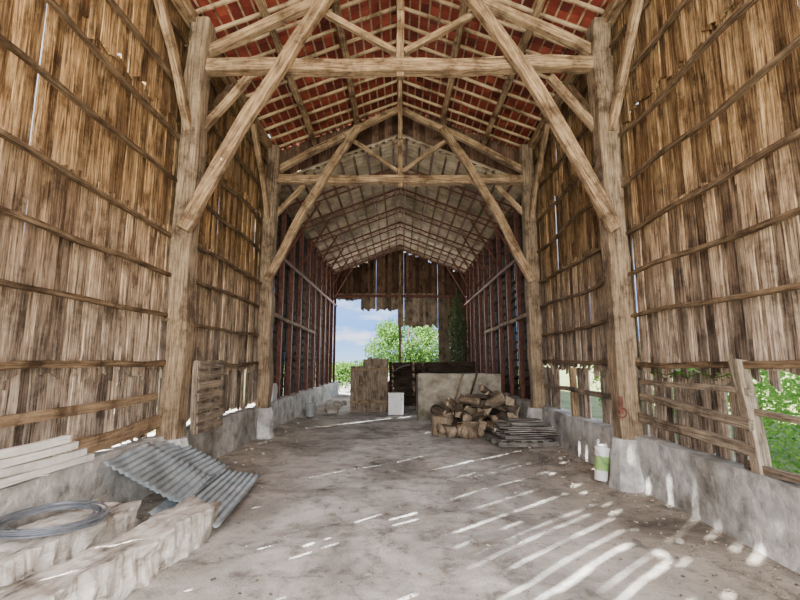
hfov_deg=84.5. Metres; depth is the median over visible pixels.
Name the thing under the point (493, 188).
purlin
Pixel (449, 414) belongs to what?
log
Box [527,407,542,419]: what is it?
footing
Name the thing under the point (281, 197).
purlin
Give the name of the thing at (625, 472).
footing
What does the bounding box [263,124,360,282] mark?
diagonal brace
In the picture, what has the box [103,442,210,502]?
sheet
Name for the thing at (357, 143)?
strut
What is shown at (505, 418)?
board
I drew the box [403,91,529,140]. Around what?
rafter
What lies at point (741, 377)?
stake
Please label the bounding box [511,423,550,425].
board
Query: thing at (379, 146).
purlin
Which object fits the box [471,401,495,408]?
log
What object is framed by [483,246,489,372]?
steel post
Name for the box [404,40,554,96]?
rafter
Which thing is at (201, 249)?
wall rail
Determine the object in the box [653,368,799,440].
bush
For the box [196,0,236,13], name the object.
rafter
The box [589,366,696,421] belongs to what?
bush
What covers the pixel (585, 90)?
wall rail
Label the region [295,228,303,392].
steel post
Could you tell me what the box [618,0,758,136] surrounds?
wall rail
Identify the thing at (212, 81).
wall rail
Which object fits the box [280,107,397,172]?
beam
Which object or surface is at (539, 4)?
purlin
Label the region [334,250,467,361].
wall
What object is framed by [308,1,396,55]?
strut
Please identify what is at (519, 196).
purlin
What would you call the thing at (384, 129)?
wall
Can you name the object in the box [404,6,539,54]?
rafter
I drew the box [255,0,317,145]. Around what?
purlin
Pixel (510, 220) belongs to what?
wall
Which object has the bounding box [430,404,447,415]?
log
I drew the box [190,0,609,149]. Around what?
ceiling
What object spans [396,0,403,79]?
post
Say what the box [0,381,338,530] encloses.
wall
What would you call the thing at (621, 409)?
ring
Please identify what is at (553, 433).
board
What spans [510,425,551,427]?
board
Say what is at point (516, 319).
wall rail
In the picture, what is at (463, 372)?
stick
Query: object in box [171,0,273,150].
wall plate
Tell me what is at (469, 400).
log
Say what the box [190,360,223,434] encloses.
pallet
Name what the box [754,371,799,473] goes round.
bush
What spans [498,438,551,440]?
board
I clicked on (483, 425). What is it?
log
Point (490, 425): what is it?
log
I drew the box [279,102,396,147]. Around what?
rafter
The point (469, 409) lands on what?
log
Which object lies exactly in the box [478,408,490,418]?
log
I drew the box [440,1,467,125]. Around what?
purlin
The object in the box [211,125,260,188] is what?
wall rail
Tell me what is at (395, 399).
washing machine
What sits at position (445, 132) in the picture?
diagonal brace
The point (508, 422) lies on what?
board
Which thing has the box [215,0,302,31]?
rafter
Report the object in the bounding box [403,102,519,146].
rafter
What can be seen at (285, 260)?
wall rail
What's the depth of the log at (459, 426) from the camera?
9.20 m
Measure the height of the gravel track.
0.001 m
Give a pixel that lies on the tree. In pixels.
(389, 333)
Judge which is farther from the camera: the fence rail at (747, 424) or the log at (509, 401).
the log at (509, 401)
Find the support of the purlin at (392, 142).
attached to the ceiling at (387, 148)
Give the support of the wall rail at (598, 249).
attached to the wall at (767, 327)
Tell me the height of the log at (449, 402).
0.490 m
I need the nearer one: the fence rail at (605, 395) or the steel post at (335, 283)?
the fence rail at (605, 395)
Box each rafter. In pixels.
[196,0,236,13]
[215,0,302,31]
[226,0,365,51]
[237,23,396,80]
[246,40,395,97]
[252,6,395,56]
[258,77,378,120]
[264,80,396,130]
[265,55,395,104]
[270,92,396,140]
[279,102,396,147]
[403,80,535,130]
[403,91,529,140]
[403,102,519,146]
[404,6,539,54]
[404,24,561,81]
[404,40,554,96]
[404,56,536,105]
[421,77,540,120]
[432,0,571,49]
[495,0,586,32]
[563,0,604,14]
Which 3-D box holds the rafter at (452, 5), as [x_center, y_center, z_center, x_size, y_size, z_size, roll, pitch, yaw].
[1.765,-4.657,7.416,3.501,1.439,0.047,0,-8,0]
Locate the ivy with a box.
[448,287,468,361]
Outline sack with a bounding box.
[271,383,277,401]
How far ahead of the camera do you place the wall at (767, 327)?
4.75 m
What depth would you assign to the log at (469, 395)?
10.12 m
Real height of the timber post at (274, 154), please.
6.069 m
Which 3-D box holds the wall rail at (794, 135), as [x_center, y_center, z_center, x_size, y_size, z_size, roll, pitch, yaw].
[3.107,-1.246,3.811,0.099,0.073,4.811,0,-9,0]
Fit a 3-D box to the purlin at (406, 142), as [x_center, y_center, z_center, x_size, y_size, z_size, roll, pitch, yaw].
[0.171,-3.189,16.582,0.048,0.090,11.068,0,-8,0]
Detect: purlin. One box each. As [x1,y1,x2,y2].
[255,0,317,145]
[280,195,336,274]
[287,185,343,272]
[305,185,349,269]
[313,171,356,267]
[331,1,359,124]
[333,186,363,264]
[340,162,370,262]
[353,156,376,259]
[366,152,383,257]
[379,146,390,254]
[392,142,396,251]
[403,142,407,252]
[410,146,420,253]
[416,152,433,257]
[423,156,446,259]
[429,161,459,262]
[436,186,466,264]
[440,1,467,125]
[443,171,486,267]
[449,185,495,269]
[456,185,512,272]
[463,193,520,274]
[481,0,544,144]
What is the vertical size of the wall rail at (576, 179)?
0.104 m
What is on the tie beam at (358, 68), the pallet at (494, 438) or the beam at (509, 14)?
the beam at (509, 14)
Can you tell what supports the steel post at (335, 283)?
on the floor
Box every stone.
[327,407,338,413]
[335,401,343,405]
[673,537,683,544]
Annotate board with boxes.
[0,435,70,458]
[0,441,78,468]
[0,448,86,477]
[0,453,94,488]
[72,415,160,453]
[496,423,510,425]
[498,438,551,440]
[499,426,552,429]
[502,430,555,432]
[502,432,559,436]
[503,435,559,437]
[503,437,545,438]
[504,419,543,421]
[505,418,541,419]
[506,428,555,429]
[508,422,545,423]
[508,432,551,433]
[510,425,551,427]
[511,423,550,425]
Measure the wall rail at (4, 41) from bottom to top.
0.097 m
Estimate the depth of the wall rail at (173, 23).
6.09 m
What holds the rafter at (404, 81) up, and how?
on the wall plate at (614, 8)
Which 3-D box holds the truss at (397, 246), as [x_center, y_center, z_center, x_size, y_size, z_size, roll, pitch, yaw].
[0.000,-1.237,20.372,6.422,2.765,0.060,0,-8,0]
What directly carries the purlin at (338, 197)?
on the truss at (386, 170)
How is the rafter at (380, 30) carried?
on the wall plate at (185, 8)
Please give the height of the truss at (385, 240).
2.765 m
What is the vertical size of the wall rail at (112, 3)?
0.070 m
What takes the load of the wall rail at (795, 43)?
attached to the wall at (767, 327)
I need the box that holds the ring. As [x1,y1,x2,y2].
[617,396,627,417]
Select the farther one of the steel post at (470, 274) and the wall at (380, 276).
the wall at (380, 276)
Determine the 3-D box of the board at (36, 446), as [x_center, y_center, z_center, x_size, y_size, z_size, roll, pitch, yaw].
[-2.915,1.111,3.116,0.064,0.073,1.495,0,-8,0]
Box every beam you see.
[206,54,612,78]
[209,0,340,57]
[265,174,523,185]
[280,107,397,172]
[337,295,462,297]
[396,0,402,108]
[402,107,521,172]
[459,0,590,54]
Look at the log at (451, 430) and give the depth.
9.27 m
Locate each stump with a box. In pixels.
[431,416,453,436]
[461,421,479,438]
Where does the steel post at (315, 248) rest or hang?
on the floor
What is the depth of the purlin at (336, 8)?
8.27 m
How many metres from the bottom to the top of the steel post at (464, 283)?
5.800 m
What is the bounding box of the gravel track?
[337,376,388,394]
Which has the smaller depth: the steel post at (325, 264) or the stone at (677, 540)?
the stone at (677, 540)
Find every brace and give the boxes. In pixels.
[154,0,191,130]
[176,0,333,232]
[205,76,252,131]
[207,84,232,115]
[251,123,269,218]
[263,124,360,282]
[278,185,305,215]
[397,0,402,8]
[398,80,401,137]
[439,125,535,282]
[463,0,621,233]
[494,185,521,214]
[529,123,549,218]
[546,74,593,131]
[566,83,590,114]
[608,0,643,130]
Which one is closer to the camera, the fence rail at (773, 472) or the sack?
the fence rail at (773, 472)
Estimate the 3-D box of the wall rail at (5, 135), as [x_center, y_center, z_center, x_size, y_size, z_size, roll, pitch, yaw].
[-3.111,-1.209,3.808,0.103,0.108,4.815,0,-8,0]
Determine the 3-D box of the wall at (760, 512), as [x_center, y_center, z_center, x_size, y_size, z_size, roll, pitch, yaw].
[3.146,2.553,8.729,0.389,0.781,26.000,0,-8,0]
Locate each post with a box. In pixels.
[155,17,215,439]
[255,145,281,407]
[275,203,286,398]
[285,217,295,395]
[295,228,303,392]
[303,238,311,389]
[310,246,316,388]
[316,254,321,386]
[321,260,326,384]
[325,266,330,383]
[329,272,333,382]
[332,275,336,381]
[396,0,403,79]
[397,100,402,187]
[399,254,400,361]
[463,275,466,361]
[466,272,469,361]
[469,265,473,361]
[473,260,478,372]
[478,254,483,372]
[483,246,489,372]
[488,238,495,373]
[496,228,504,392]
[504,217,514,395]
[513,208,525,398]
[518,144,546,407]
[586,17,643,438]
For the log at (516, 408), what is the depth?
9.81 m
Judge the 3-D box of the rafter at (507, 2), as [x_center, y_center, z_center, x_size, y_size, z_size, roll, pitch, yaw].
[1.766,-4.714,7.008,3.495,1.446,0.054,0,-8,0]
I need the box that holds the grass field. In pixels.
[53,365,799,473]
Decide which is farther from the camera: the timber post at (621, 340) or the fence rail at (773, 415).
the timber post at (621, 340)
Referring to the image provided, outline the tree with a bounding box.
[362,318,438,375]
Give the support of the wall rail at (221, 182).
attached to the wall at (33, 326)
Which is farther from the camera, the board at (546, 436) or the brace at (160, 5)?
the board at (546, 436)
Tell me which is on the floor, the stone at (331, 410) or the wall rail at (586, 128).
the stone at (331, 410)
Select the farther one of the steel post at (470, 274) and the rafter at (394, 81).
the steel post at (470, 274)
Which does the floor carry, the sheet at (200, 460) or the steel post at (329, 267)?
the steel post at (329, 267)
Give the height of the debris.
0.041 m
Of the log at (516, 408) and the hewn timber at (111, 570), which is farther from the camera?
the log at (516, 408)
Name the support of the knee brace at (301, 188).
attached to the timber post at (274, 154)
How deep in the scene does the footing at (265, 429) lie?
9.30 m
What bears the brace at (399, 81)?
attached to the post at (400, 159)
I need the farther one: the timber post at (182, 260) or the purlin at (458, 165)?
the purlin at (458, 165)
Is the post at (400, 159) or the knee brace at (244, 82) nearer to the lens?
the knee brace at (244, 82)
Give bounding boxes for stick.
[451,372,463,411]
[470,370,477,393]
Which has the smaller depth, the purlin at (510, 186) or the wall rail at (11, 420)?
the wall rail at (11, 420)
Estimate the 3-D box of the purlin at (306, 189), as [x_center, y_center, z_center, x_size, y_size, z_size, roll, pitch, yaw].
[-2.480,-2.275,16.454,0.046,0.087,11.068,0,-8,0]
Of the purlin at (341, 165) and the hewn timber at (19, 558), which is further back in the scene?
the purlin at (341, 165)
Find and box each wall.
[0,0,266,477]
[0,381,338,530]
[273,202,333,395]
[282,107,519,174]
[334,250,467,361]
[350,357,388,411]
[389,362,475,405]
[466,203,543,398]
[504,392,799,573]
[533,0,799,463]
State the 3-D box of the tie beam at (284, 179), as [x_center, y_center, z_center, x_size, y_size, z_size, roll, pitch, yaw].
[-0.001,-2.790,10.239,6.217,0.224,0.226,0,-8,0]
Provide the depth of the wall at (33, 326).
4.67 m
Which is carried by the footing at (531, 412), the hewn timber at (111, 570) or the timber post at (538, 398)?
the timber post at (538, 398)
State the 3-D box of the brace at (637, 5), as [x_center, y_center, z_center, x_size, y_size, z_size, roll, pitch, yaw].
[3.007,-3.284,5.762,0.127,1.686,1.268,0,-8,-1]
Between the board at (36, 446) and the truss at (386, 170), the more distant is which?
the truss at (386, 170)
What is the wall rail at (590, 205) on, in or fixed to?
attached to the wall at (767, 327)
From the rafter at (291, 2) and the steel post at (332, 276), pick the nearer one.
the rafter at (291, 2)
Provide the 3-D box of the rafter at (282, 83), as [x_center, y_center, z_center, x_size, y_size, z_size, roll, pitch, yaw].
[-1.763,-4.478,8.677,3.495,1.446,0.054,0,-8,0]
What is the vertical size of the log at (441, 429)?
0.288 m
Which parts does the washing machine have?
panel, door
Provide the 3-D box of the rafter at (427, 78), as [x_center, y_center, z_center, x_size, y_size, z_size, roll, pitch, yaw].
[1.766,-4.361,9.504,3.490,1.453,0.055,0,-8,0]
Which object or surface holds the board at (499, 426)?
on the board at (506, 428)
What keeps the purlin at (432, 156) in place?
on the truss at (399, 222)
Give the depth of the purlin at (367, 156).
13.94 m
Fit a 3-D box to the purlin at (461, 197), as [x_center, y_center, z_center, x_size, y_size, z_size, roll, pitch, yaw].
[1.820,-2.536,16.488,0.047,0.088,11.062,0,-8,0]
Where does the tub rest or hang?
on the floor
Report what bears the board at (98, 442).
on the wall at (90, 480)
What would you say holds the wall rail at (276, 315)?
attached to the steel post at (301, 248)
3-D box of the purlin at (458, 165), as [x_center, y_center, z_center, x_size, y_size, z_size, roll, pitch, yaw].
[1.491,-2.666,16.508,0.052,0.094,11.060,0,-8,0]
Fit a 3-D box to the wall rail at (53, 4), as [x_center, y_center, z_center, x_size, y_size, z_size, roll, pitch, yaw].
[-3.109,-2.600,4.001,0.102,0.101,4.814,0,-8,0]
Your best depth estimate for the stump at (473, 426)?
9.18 m
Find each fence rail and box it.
[544,383,610,399]
[639,379,754,394]
[639,412,755,457]
[640,393,753,430]
[744,460,799,484]
[754,409,799,423]
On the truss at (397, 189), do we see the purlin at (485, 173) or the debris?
the purlin at (485, 173)
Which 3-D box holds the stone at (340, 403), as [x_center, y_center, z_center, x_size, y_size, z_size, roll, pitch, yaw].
[-2.209,3.783,16.023,0.326,0.180,0.297,-4,-9,24]
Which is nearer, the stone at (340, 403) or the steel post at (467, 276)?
the stone at (340, 403)
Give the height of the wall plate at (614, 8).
0.204 m
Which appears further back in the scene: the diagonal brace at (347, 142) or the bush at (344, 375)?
the bush at (344, 375)
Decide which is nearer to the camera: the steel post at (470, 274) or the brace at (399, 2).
the brace at (399, 2)
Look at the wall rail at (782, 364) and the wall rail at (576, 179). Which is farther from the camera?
the wall rail at (576, 179)
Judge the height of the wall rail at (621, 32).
0.088 m
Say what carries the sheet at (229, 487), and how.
on the floor
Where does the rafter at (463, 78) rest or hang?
on the wall plate at (614, 8)
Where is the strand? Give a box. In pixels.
[644,368,731,381]
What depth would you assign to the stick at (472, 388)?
11.91 m
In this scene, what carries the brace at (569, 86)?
attached to the timber post at (621, 340)
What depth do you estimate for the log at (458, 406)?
9.85 m
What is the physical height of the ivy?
4.902 m
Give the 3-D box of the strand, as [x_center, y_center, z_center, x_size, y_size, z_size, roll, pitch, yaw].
[3.033,0.788,4.687,0.123,0.138,1.418,0,-8,0]
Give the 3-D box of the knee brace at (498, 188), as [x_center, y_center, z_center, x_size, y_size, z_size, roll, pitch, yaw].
[2.571,-2.342,10.285,0.718,0.771,0.093,0,-8,0]
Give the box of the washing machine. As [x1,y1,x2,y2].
[388,392,403,415]
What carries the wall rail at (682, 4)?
attached to the wall at (767, 327)
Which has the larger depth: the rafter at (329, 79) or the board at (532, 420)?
the rafter at (329, 79)
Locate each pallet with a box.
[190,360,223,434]
[485,433,559,446]
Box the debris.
[140,416,799,598]
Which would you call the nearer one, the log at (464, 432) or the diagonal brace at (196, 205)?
the diagonal brace at (196, 205)
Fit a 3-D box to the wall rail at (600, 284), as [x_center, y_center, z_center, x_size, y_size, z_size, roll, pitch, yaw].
[3.090,-0.054,8.036,0.089,0.114,4.315,0,-8,0]
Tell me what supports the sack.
on the wall at (90, 480)
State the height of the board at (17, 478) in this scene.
0.078 m
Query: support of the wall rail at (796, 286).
attached to the wall at (767, 327)
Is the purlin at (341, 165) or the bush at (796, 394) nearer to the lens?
the bush at (796, 394)
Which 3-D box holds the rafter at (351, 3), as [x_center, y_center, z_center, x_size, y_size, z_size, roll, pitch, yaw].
[-1.765,-4.655,7.426,3.496,1.448,0.052,0,-8,0]
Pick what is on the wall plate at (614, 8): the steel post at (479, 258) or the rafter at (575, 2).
the rafter at (575, 2)
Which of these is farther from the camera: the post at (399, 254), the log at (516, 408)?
the post at (399, 254)
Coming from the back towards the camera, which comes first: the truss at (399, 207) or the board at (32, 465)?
the truss at (399, 207)
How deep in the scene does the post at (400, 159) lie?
10.27 m
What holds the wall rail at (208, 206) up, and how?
attached to the wall at (33, 326)
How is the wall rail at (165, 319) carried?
attached to the wall at (33, 326)
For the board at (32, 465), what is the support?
on the board at (17, 478)
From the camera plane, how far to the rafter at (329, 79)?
9.05 m
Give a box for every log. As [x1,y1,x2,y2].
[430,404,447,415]
[436,423,452,434]
[438,412,453,417]
[443,397,458,417]
[446,423,460,437]
[453,417,460,423]
[453,424,464,437]
[454,409,471,420]
[455,403,462,417]
[456,425,469,437]
[458,397,480,405]
[464,394,489,397]
[467,406,483,421]
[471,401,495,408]
[471,410,485,419]
[478,384,496,396]
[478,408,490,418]
[478,427,484,436]
[479,420,487,429]
[482,406,491,414]
[482,408,499,414]
[484,392,505,406]
[486,420,494,428]
[490,410,507,421]
[495,405,506,411]
[502,396,513,405]
[503,403,520,415]
[507,412,517,417]
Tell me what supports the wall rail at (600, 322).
attached to the wall at (767, 327)
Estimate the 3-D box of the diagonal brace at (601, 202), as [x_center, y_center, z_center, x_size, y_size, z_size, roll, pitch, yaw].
[1.950,-2.742,6.205,2.070,3.729,0.154,0,-8,1]
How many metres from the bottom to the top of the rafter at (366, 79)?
1.447 m
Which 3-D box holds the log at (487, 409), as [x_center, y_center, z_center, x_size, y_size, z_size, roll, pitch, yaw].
[1.946,2.459,9.944,0.207,0.258,0.378,0,-8,0]
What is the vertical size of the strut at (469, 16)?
0.881 m
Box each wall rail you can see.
[0,33,177,183]
[0,128,171,238]
[0,205,171,276]
[0,279,167,316]
[0,360,165,370]
[0,393,157,428]
[44,0,179,141]
[106,0,173,82]
[153,0,188,45]
[160,360,258,367]
[164,318,258,335]
[170,230,261,284]
[175,181,260,252]
[184,44,266,164]
[196,281,259,307]
[205,162,262,223]
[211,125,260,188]
[274,313,315,333]
[276,250,336,306]
[463,251,522,306]
[484,313,525,333]
[533,46,613,166]
[536,137,621,223]
[537,177,624,252]
[538,126,588,189]
[538,246,600,282]
[540,276,632,308]
[541,314,635,336]
[542,358,639,364]
[609,0,650,48]
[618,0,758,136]
[621,34,799,188]
[625,128,799,235]
[627,206,799,275]
[628,0,688,76]
[633,282,799,316]
[635,360,799,368]
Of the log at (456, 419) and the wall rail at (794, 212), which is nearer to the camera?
the wall rail at (794, 212)
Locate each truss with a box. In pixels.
[283,165,516,257]
[296,188,503,272]
[308,206,491,280]
[317,221,482,288]
[324,234,475,295]
[331,245,468,300]
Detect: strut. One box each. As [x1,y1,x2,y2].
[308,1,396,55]
[342,132,397,172]
[403,136,454,173]
[404,11,475,55]
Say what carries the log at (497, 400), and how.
on the log at (482, 402)
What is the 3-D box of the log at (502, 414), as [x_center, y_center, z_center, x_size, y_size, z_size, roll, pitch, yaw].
[2.195,2.613,9.735,0.446,0.293,0.250,7,-11,-42]
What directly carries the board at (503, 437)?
on the board at (546, 439)
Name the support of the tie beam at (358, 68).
attached to the timber post at (182, 260)
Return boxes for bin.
[416,373,500,420]
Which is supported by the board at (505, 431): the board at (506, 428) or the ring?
the board at (506, 428)
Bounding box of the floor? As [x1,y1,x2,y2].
[125,394,799,599]
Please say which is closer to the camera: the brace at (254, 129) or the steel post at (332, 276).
the brace at (254, 129)
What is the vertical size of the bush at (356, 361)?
2.191 m
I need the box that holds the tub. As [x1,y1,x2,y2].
[305,403,316,416]
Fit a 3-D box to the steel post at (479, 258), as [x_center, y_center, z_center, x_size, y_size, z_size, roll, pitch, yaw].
[3.170,1.013,17.227,0.112,5.800,0.100,0,-8,0]
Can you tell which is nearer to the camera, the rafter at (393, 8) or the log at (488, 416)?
the rafter at (393, 8)
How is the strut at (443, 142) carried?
attached to the post at (400, 159)
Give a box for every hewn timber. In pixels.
[0,495,141,586]
[0,495,220,599]
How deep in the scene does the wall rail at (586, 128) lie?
8.52 m
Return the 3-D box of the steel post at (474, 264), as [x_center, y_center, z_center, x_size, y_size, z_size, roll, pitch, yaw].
[3.170,1.167,18.316,0.112,5.800,0.100,0,-8,0]
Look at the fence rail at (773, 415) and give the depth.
3.58 m
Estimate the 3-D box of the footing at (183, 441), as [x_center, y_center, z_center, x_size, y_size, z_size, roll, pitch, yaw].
[-2.987,2.133,5.716,0.568,0.670,0.568,7,-11,-40]
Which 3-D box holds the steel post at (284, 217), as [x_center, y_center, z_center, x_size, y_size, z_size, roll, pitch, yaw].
[-3.170,0.232,11.682,0.112,5.800,0.100,0,-8,0]
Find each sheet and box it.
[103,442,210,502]
[118,440,228,500]
[148,469,260,527]
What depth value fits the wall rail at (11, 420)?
4.08 m
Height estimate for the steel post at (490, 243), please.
5.800 m
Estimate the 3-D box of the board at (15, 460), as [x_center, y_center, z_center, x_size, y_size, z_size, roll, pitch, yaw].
[-2.937,1.188,3.127,0.062,0.071,1.730,0,-8,0]
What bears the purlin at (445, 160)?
on the truss at (386, 170)
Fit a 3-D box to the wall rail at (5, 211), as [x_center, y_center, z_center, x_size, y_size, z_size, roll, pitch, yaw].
[-3.100,-0.660,3.730,0.080,0.079,4.813,0,-8,0]
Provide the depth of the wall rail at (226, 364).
8.44 m
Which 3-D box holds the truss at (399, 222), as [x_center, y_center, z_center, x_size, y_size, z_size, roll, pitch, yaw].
[0.000,-1.712,17.005,6.422,2.765,0.060,0,-8,0]
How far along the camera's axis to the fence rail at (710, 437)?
4.43 m
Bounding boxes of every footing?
[162,436,188,446]
[257,407,274,438]
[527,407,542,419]
[607,436,644,492]
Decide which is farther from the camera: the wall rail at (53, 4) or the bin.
the bin
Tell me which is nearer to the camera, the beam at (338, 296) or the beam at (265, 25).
the beam at (265, 25)
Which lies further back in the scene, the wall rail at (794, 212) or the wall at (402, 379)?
the wall at (402, 379)
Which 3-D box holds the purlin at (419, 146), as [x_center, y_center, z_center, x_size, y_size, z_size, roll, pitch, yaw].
[0.500,-3.060,16.563,0.049,0.087,11.064,0,-8,0]
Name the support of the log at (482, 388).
on the log at (497, 400)
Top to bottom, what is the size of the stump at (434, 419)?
0.453 m
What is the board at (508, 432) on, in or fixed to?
on the board at (553, 433)
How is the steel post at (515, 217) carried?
on the floor
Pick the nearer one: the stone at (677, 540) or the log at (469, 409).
the stone at (677, 540)
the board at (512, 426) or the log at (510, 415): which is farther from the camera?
the log at (510, 415)
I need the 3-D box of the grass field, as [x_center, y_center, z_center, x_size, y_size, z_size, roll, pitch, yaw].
[0.000,18.445,118.586,300.000,0.001,360.000,0,-8,0]
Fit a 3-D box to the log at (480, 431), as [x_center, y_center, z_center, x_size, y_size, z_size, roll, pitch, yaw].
[1.571,2.835,9.521,0.296,0.236,0.467,6,-10,-39]
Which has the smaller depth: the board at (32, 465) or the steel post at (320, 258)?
the board at (32, 465)
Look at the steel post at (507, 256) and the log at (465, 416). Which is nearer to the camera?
the log at (465, 416)
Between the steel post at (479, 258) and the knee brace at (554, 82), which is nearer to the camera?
the knee brace at (554, 82)
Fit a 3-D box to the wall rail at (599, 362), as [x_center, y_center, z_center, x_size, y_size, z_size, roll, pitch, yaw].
[3.098,1.105,7.874,0.121,0.108,4.315,0,-8,0]
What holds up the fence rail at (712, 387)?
attached to the stake at (741, 377)
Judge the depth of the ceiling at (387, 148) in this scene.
14.46 m
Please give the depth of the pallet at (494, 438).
8.17 m
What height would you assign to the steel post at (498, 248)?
5.800 m
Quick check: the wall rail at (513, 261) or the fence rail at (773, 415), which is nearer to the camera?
the fence rail at (773, 415)
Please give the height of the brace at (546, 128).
1.682 m
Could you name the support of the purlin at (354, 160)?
on the truss at (386, 170)
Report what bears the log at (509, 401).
on the log at (516, 408)
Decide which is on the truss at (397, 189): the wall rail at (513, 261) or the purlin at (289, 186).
the purlin at (289, 186)
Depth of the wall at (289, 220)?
13.99 m
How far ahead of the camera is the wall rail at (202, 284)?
7.77 m
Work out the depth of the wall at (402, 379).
16.27 m
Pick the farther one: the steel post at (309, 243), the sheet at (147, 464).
the steel post at (309, 243)
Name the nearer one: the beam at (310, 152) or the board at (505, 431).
the board at (505, 431)
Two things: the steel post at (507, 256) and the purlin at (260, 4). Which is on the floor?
the steel post at (507, 256)
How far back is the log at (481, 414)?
9.73 m
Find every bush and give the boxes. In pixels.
[328,362,358,391]
[332,359,362,370]
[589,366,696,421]
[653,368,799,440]
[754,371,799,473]
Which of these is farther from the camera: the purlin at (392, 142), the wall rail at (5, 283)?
the purlin at (392, 142)
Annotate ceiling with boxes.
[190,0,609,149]
[279,134,521,271]
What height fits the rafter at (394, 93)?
1.440 m
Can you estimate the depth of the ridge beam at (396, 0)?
9.92 m
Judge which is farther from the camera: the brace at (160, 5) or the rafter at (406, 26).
the rafter at (406, 26)
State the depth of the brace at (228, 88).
7.33 m
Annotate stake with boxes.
[568,367,578,416]
[728,359,771,474]
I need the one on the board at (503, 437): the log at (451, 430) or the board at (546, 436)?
the board at (546, 436)
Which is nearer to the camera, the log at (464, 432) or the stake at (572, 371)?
the stake at (572, 371)
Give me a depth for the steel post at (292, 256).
12.72 m
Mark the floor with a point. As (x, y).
(298, 564)
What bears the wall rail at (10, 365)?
attached to the wall at (33, 326)
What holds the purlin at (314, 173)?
on the truss at (386, 170)
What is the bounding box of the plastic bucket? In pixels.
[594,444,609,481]
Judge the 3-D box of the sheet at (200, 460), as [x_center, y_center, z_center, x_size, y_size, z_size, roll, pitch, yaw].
[-2.587,1.887,5.061,0.747,0.382,1.462,0,-8,0]
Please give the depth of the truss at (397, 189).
13.70 m
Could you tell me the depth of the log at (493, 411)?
10.64 m
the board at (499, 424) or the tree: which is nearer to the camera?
the board at (499, 424)
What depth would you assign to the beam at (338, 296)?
21.54 m
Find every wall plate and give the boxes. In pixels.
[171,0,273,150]
[527,0,628,150]
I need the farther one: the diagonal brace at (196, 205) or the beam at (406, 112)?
the beam at (406, 112)
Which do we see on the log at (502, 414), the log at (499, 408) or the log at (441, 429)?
the log at (499, 408)

